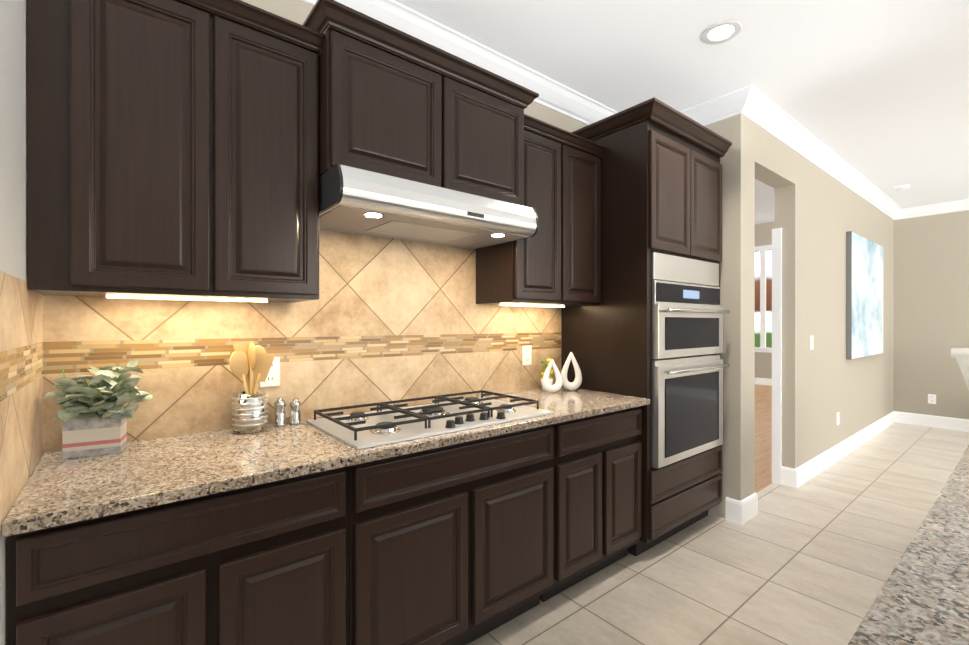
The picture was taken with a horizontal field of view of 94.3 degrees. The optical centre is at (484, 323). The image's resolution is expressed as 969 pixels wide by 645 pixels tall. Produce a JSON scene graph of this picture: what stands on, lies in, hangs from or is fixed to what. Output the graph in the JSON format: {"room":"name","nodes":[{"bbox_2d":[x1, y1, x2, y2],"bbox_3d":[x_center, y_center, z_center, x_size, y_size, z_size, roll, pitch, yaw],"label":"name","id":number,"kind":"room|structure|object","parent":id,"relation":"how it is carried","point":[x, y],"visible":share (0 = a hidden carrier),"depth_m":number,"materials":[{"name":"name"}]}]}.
{"room":"kitchen","nodes":[
{"label":"kitchen","id":0,"kind":"room"},
{"bbox_2d":[0,0,26,644],"bbox_3d":[0.409,-0.090,-0.944,0.150,2.840,6.000,0,0,-39],"label":"wall","id":1,"kind":"structure","parent":0,"point":[13,137],"depth_m":1.05,"materials":[{"name":"paint"}]},
{"bbox_2d":[241,0,587,131],"bbox_3d":[-0.197,-0.093,2.517,3.550,2.840,0.150,0,0,-39],"label":"wall","id":2,"kind":"structure","parent":0,"point":[298,11],"depth_m":1.95,"materials":[{"name":"beige paint"}]},
{"bbox_2d":[27,0,323,301],"bbox_3d":[-0.997,-0.575,1.538,0.771,0.965,0.362,0,0,-39],"label":"upper cabinet","id":3,"kind":"object","parent":2,"relation":"attached to","point":[172,148],"visible":1,"depth_m":1.39,"materials":[{"name":"brown wood"}]},
{"bbox_2d":[106,296,266,301],"bbox_3d":[-1.036,-0.088,1.606,0.480,0.005,0.014,0,0,-39],"label":"under-cabinet light","id":4,"kind":"object","parent":3,"relation":"attached to","point":[266,301],"depth_m":1.58,"materials":[{"name":"white plastic"}]},
{"bbox_2d":[0,229,560,531],"bbox_3d":[-0.234,-0.095,1.940,2.469,1.055,0.700,0,0,-39],"label":"tile backsplash","id":5,"kind":"structure","parent":2,"relation":"attached to","point":[382,319],"depth_m":1.93,"materials":[{"name":"beige tile"}]},
{"bbox_2d":[260,357,279,386],"bbox_3d":[-0.885,0.198,1.857,0.075,0.120,0.008,0,0,-39],"label":"outlet","id":6,"kind":"object","parent":5,"relation":"attached to","point":[273,378],"visible":0.71,"depth_m":1.86,"materials":[{"name":"white plastic"}]},
{"bbox_2d":[522,345,531,364],"bbox_3d":[0.263,0.194,2.782,0.075,0.120,0.008,0,0,-39],"label":"outlet","id":7,"kind":"object","parent":5,"relation":"attached to","point":[526,355],"visible":1,"depth_m":2.78,"materials":[{"name":"white plastic"}]},
{"bbox_2d":[303,0,538,205],"bbox_3d":[-0.288,-0.845,2.051,1.065,0.572,0.453,0,0,-39],"label":"upper cabinet","id":8,"kind":"object","parent":2,"relation":"attached to","point":[394,102],"visible":0.75,"depth_m":1.81,"materials":[{"name":"brown wood"}]},
{"bbox_2d":[319,164,538,248],"bbox_3d":[-0.273,-0.486,2.033,0.967,0.143,0.500,0,0,-39],"label":"range hood","id":9,"kind":"object","parent":8,"relation":"attached to","point":[358,201],"visible":1,"depth_m":1.83,"materials":[{"name":"silver metal"}]},
{"bbox_2d":[302,0,617,124],"bbox_3d":[-0.012,-1.455,2.500,3.280,0.115,0.105,0,0,-39],"label":"crown molding","id":10,"kind":"structure","parent":2,"relation":"attached to","point":[554,95],"depth_m":2.48,"materials":[{"name":"white"}]},
{"bbox_2d":[476,114,606,306],"bbox_3d":[0.343,-0.588,2.619,0.718,0.950,0.362,0,0,-39],"label":"upper cabinet","id":11,"kind":"object","parent":2,"relation":"attached to","point":[555,260],"visible":0.81,"depth_m":2.48,"materials":[{"name":"brown wood"}]},
{"bbox_2d":[500,304,563,306],"bbox_3d":[0.296,-0.108,2.678,0.520,0.007,0.018,0,0,-39],"label":"under-cabinet light","id":12,"kind":"object","parent":11,"relation":"attached to","point":[500,304],"depth_m":2.65,"materials":[{"name":"white plastic"}]},
{"bbox_2d":[394,0,968,208],"bbox_3d":[3.652,-1.562,1.764,8.600,0.100,6.150,0,0,-39],"label":"ceiling","id":13,"kind":"structure","parent":0,"point":[875,93],"depth_m":2.58,"materials":[{"name":"white paint"}]},
{"bbox_2d":[700,20,742,44],"bbox_3d":[1.227,-1.509,2.334,0.196,0.006,0.196,0,0,-39],"label":"recessed light","id":14,"kind":"object","parent":13,"relation":"in","point":[721,32],"visible":1,"depth_m":2.33,"materials":[{"name":"white plastic"}]},
{"bbox_2d":[894,184,909,190],"bbox_3d":[4.594,-1.497,4.945,0.130,0.036,0.130,0,0,-39],"label":"smoke detector","id":15,"kind":"object","parent":13,"relation":"attached to","point":[901,187],"visible":1,"depth_m":4.92,"materials":[{"name":"white plastic"}]},
{"bbox_2d":[705,123,712,513],"bbox_3d":[1.443,-0.094,3.453,0.180,2.840,0.750,0,0,-39],"label":"wall","id":16,"kind":"structure","parent":0,"point":[710,126],"depth_m":3.14,"materials":[{"name":"beige paint"}]},
{"bbox_2d":[680,93,741,125],"bbox_3d":[1.464,-1.456,3.199,0.105,0.115,0.630,0,0,-39],"label":"crown molding","id":17,"kind":"structure","parent":16,"relation":"attached to","point":[716,109],"depth_m":3.08,"materials":[{"name":"white"}]},
{"bbox_2d":[467,384,968,644],"bbox_3d":[3.494,1.355,4.113,11.000,0.060,10.000,0,0,-39],"label":"floor","id":18,"kind":"structure","parent":0,"point":[814,560],"depth_m":2.46,"materials":[{"name":"tile"}]},
{"bbox_2d":[7,466,348,644],"bbox_3d":[-0.920,0.887,1.444,0.771,0.882,0.607,0,0,-39],"label":"base cabinet","id":19,"kind":"object","parent":18,"relation":"on","point":[265,564],"visible":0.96,"depth_m":1.19,"materials":[{"name":"brown wood"}]},
{"bbox_2d":[349,424,552,644],"bbox_3d":[-0.240,0.886,1.993,0.973,0.882,0.607,0,0,-39],"label":"base cabinet","id":20,"kind":"object","parent":18,"relation":"on","point":[451,545],"visible":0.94,"depth_m":1.70,"materials":[{"name":"brown wood"}]},
{"bbox_2d":[2,386,649,536],"bbox_3d":[-0.248,0.428,1.960,2.466,0.032,0.647,0,0,-39],"label":"countertop","id":21,"kind":"structure","parent":20,"relation":"on","point":[57,490],"depth_m":1.35,"materials":[{"name":"stone"}]},
{"bbox_2d":[43,360,152,458],"bbox_3d":[-1.209,0.266,1.419,0.268,0.292,0.262,0,0,-39],"label":"potted plant","id":22,"kind":"object","parent":21,"relation":"on","point":[95,415],"visible":1,"depth_m":1.40,"materials":[{"name":"green plant"}]},
{"bbox_2d":[230,341,274,433],"bbox_3d":[-0.903,0.239,1.742,0.160,0.344,0.124,0,0,-39],"label":"utensil crock","id":23,"kind":"object","parent":21,"relation":"on","point":[251,361],"visible":1,"depth_m":1.71,"materials":[{"name":"silver metal"}]},
{"bbox_2d":[274,397,286,425],"bbox_3d":[-0.831,0.354,1.830,0.047,0.115,0.048,0,0,-39],"label":"salt shaker","id":24,"kind":"object","parent":21,"relation":"on","point":[280,411],"visible":1,"depth_m":1.81,"materials":[{"name":"silver metal"}]},
{"bbox_2d":[289,398,301,424],"bbox_3d":[-0.783,0.359,1.863,0.047,0.105,0.048,0,0,-39],"label":"pepper shaker","id":25,"kind":"object","parent":21,"relation":"on","point":[295,411],"visible":1,"depth_m":1.85,"materials":[{"name":"silver metal"}]},
{"bbox_2d":[306,390,553,448],"bbox_3d":[-0.214,0.385,1.976,0.945,0.052,0.530,0,0,-39],"label":"gas cooktop","id":26,"kind":"object","parent":21,"relation":"in","point":[390,424],"visible":1,"depth_m":1.85,"materials":[{"name":"silver metal"}]},
{"bbox_2d":[539,359,553,389],"bbox_3d":[0.392,0.313,2.816,0.101,0.194,0.080,0,0,-39],"label":"flower pot","id":27,"kind":"object","parent":21,"relation":"on","point":[550,380],"visible":0.42,"depth_m":2.80,"materials":[{"name":"white ceramic"}]},
{"bbox_2d":[542,359,561,392],"bbox_3d":[0.404,0.310,2.687,0.121,0.201,0.038,0,0,1],"label":"sculpture","id":28,"kind":"object","parent":21,"relation":"on","point":[554,388],"visible":1,"depth_m":2.68,"materials":[{"name":"white ceramic"}]},
{"bbox_2d":[561,352,581,390],"bbox_3d":[0.534,0.291,2.773,0.135,0.240,0.042,0,0,-4],"label":"sculpture","id":29,"kind":"object","parent":21,"relation":"on","point":[575,384],"visible":0.98,"depth_m":2.76,"materials":[{"name":"white ceramic"}]},
{"bbox_2d":[540,406,641,601],"bbox_3d":[0.420,0.886,2.525,0.718,0.882,0.607,0,0,-39],"label":"base cabinet","id":30,"kind":"object","parent":18,"relation":"on","point":[597,493],"visible":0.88,"depth_m":2.25,"materials":[{"name":"brown wood"}]},
{"bbox_2d":[561,97,731,555],"bbox_3d":[1.067,0.056,2.972,0.960,2.540,0.723,0,0,-39],"label":"tall cabinet","id":31,"kind":"object","parent":18,"relation":"on","point":[650,326],"visible":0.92,"depth_m":2.66,"materials":[{"name":"brown wood"}]},
{"bbox_2d":[848,445,968,644],"bbox_3d":[1.930,0.863,0.995,3.950,0.930,1.180,0,0,-39],"label":"kitchen island","id":32,"kind":"object","parent":18,"relation":"on","point":[922,597],"visible":1,"depth_m":0.68,"materials":[{"name":"grey stone"}]},
{"bbox_2d":[951,348,968,388],"bbox_3d":[5.823,0.794,4.957,0.695,1.060,0.940,0,0,-43],"label":"dining chair","id":33,"kind":"object","parent":18,"relation":"on","point":[961,355],"visible":1,"depth_m":5.01,"materials":[{"name":"white wood"}]},
{"bbox_2d":[755,179,773,223],"bbox_3d":[3.240,-2.228,7.373,7.600,0.100,4.600,0,0,-39],"label":"ceiling","id":34,"kind":"structure","parent":0,"point":[764,202],"depth_m":8.13,"materials":[{"name":"white paint"}]},
{"bbox_2d":[713,114,893,517],"bbox_3d":[4.672,-0.426,5.479,7.750,3.500,0.150,0,0,-39],"label":"wall","id":35,"kind":"structure","parent":0,"point":[819,213],"depth_m":3.73,"materials":[{"name":"beige paint"}]},
{"bbox_2d":[755,245,771,352],"bbox_3d":[5.799,-0.541,10.048,0.100,2.300,1.550,0,0,-39],"label":"window","id":36,"kind":"structure","parent":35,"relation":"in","point":[763,297],"depth_m":9.74,"materials":[{"name":"white"}]},
{"bbox_2d":[755,377,771,385],"bbox_3d":[6.088,1.244,9.672,0.016,0.150,4.600,0,0,-39],"label":"baseboard","id":37,"kind":"structure","parent":35,"relation":"attached to","point":[764,382],"depth_m":9.71,"materials":[{"name":"white"}]},
{"bbox_2d":[772,228,781,484],"bbox_3d":[2.431,0.265,3.741,0.020,2.120,0.067,0,0,-39],"label":"door frame","id":38,"kind":"structure","parent":35,"relation":"attached to","point":[776,352],"depth_m":3.73,"materials":[{"name":"white"}]},
{"bbox_2d":[810,336,812,349],"bbox_3d":[2.835,0.160,3.894,0.075,0.120,0.009,0,0,-39],"label":"light switch","id":39,"kind":"object","parent":35,"relation":"attached to","point":[811,342],"visible":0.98,"depth_m":3.88,"materials":[{"name":"white plastic"}]},
{"bbox_2d":[730,84,905,219],"bbox_3d":[3.560,-1.457,4.416,4.895,0.115,0.105,0,0,-39],"label":"crown molding","id":40,"kind":"structure","parent":35,"relation":"attached to","point":[751,102],"depth_m":3.62,"materials":[{"name":"white"}]},
{"bbox_2d":[836,412,838,424],"bbox_3d":[3.457,0.925,4.398,0.075,0.120,0.008,0,0,-39],"label":"outlet","id":41,"kind":"object","parent":35,"relation":"attached to","point":[837,418],"visible":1,"depth_m":4.38,"materials":[{"name":"white plastic"}]},
{"bbox_2d":[793,411,895,487],"bbox_3d":[4.007,1.249,4.838,3.840,0.150,0.016,0,0,-39],"label":"baseboard","id":42,"kind":"structure","parent":35,"relation":"attached to","point":[803,473],"depth_m":4.37,"materials":[{"name":"white wood"}]},
{"bbox_2d":[846,231,882,359],"bbox_3d":[4.268,-0.291,5.025,1.450,1.300,0.045,0,0,-39],"label":"picture","id":43,"kind":"object","parent":35,"relation":"attached to","point":[864,296],"visible":1,"depth_m":4.85,"materials":[{"name":"blue"}]},
{"bbox_2d":[894,210,968,418],"bbox_3d":[7.223,-0.095,4.067,0.150,2.840,5.250,0,0,-39],"label":"wall","id":44,"kind":"structure","parent":0,"point":[931,291],"depth_m":5.78,"materials":[{"name":"paint"}]},
{"bbox_2d":[928,394,935,403],"bbox_3d":[5.745,0.964,5.774,0.008,0.120,0.075,0,0,-39],"label":"electrical outlet","id":45,"kind":"object","parent":44,"relation":"attached to","point":[931,398],"visible":1,"depth_m":5.78,"materials":[{"name":"white plastic"}]},
{"bbox_2d":[896,411,968,431],"bbox_3d":[7.159,1.250,4.017,0.016,0.150,5.250,0,0,-39],"label":"baseboard","id":46,"kind":"structure","parent":44,"relation":"attached to","point":[950,423],"depth_m":5.76,"materials":[{"name":"white wood"}]},
{"bbox_2d":[906,199,968,217],"bbox_3d":[7.124,-1.457,3.986,0.105,0.115,5.250,0,0,-39],"label":"crown molding","id":47,"kind":"structure","parent":44,"relation":"attached to","point":[961,205],"depth_m":5.69,"materials":[{"name":"white"}]},
{"label":"outside","id":48,"kind":"structure","parent":0,"visible":0},
{"bbox_2d":[755,251,771,347],"bbox_3d":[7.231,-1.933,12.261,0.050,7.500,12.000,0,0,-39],"label":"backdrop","id":49,"kind":"structure","parent":48,"point":[768,299],"depth_m":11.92,"materials":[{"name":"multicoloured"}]}
]}

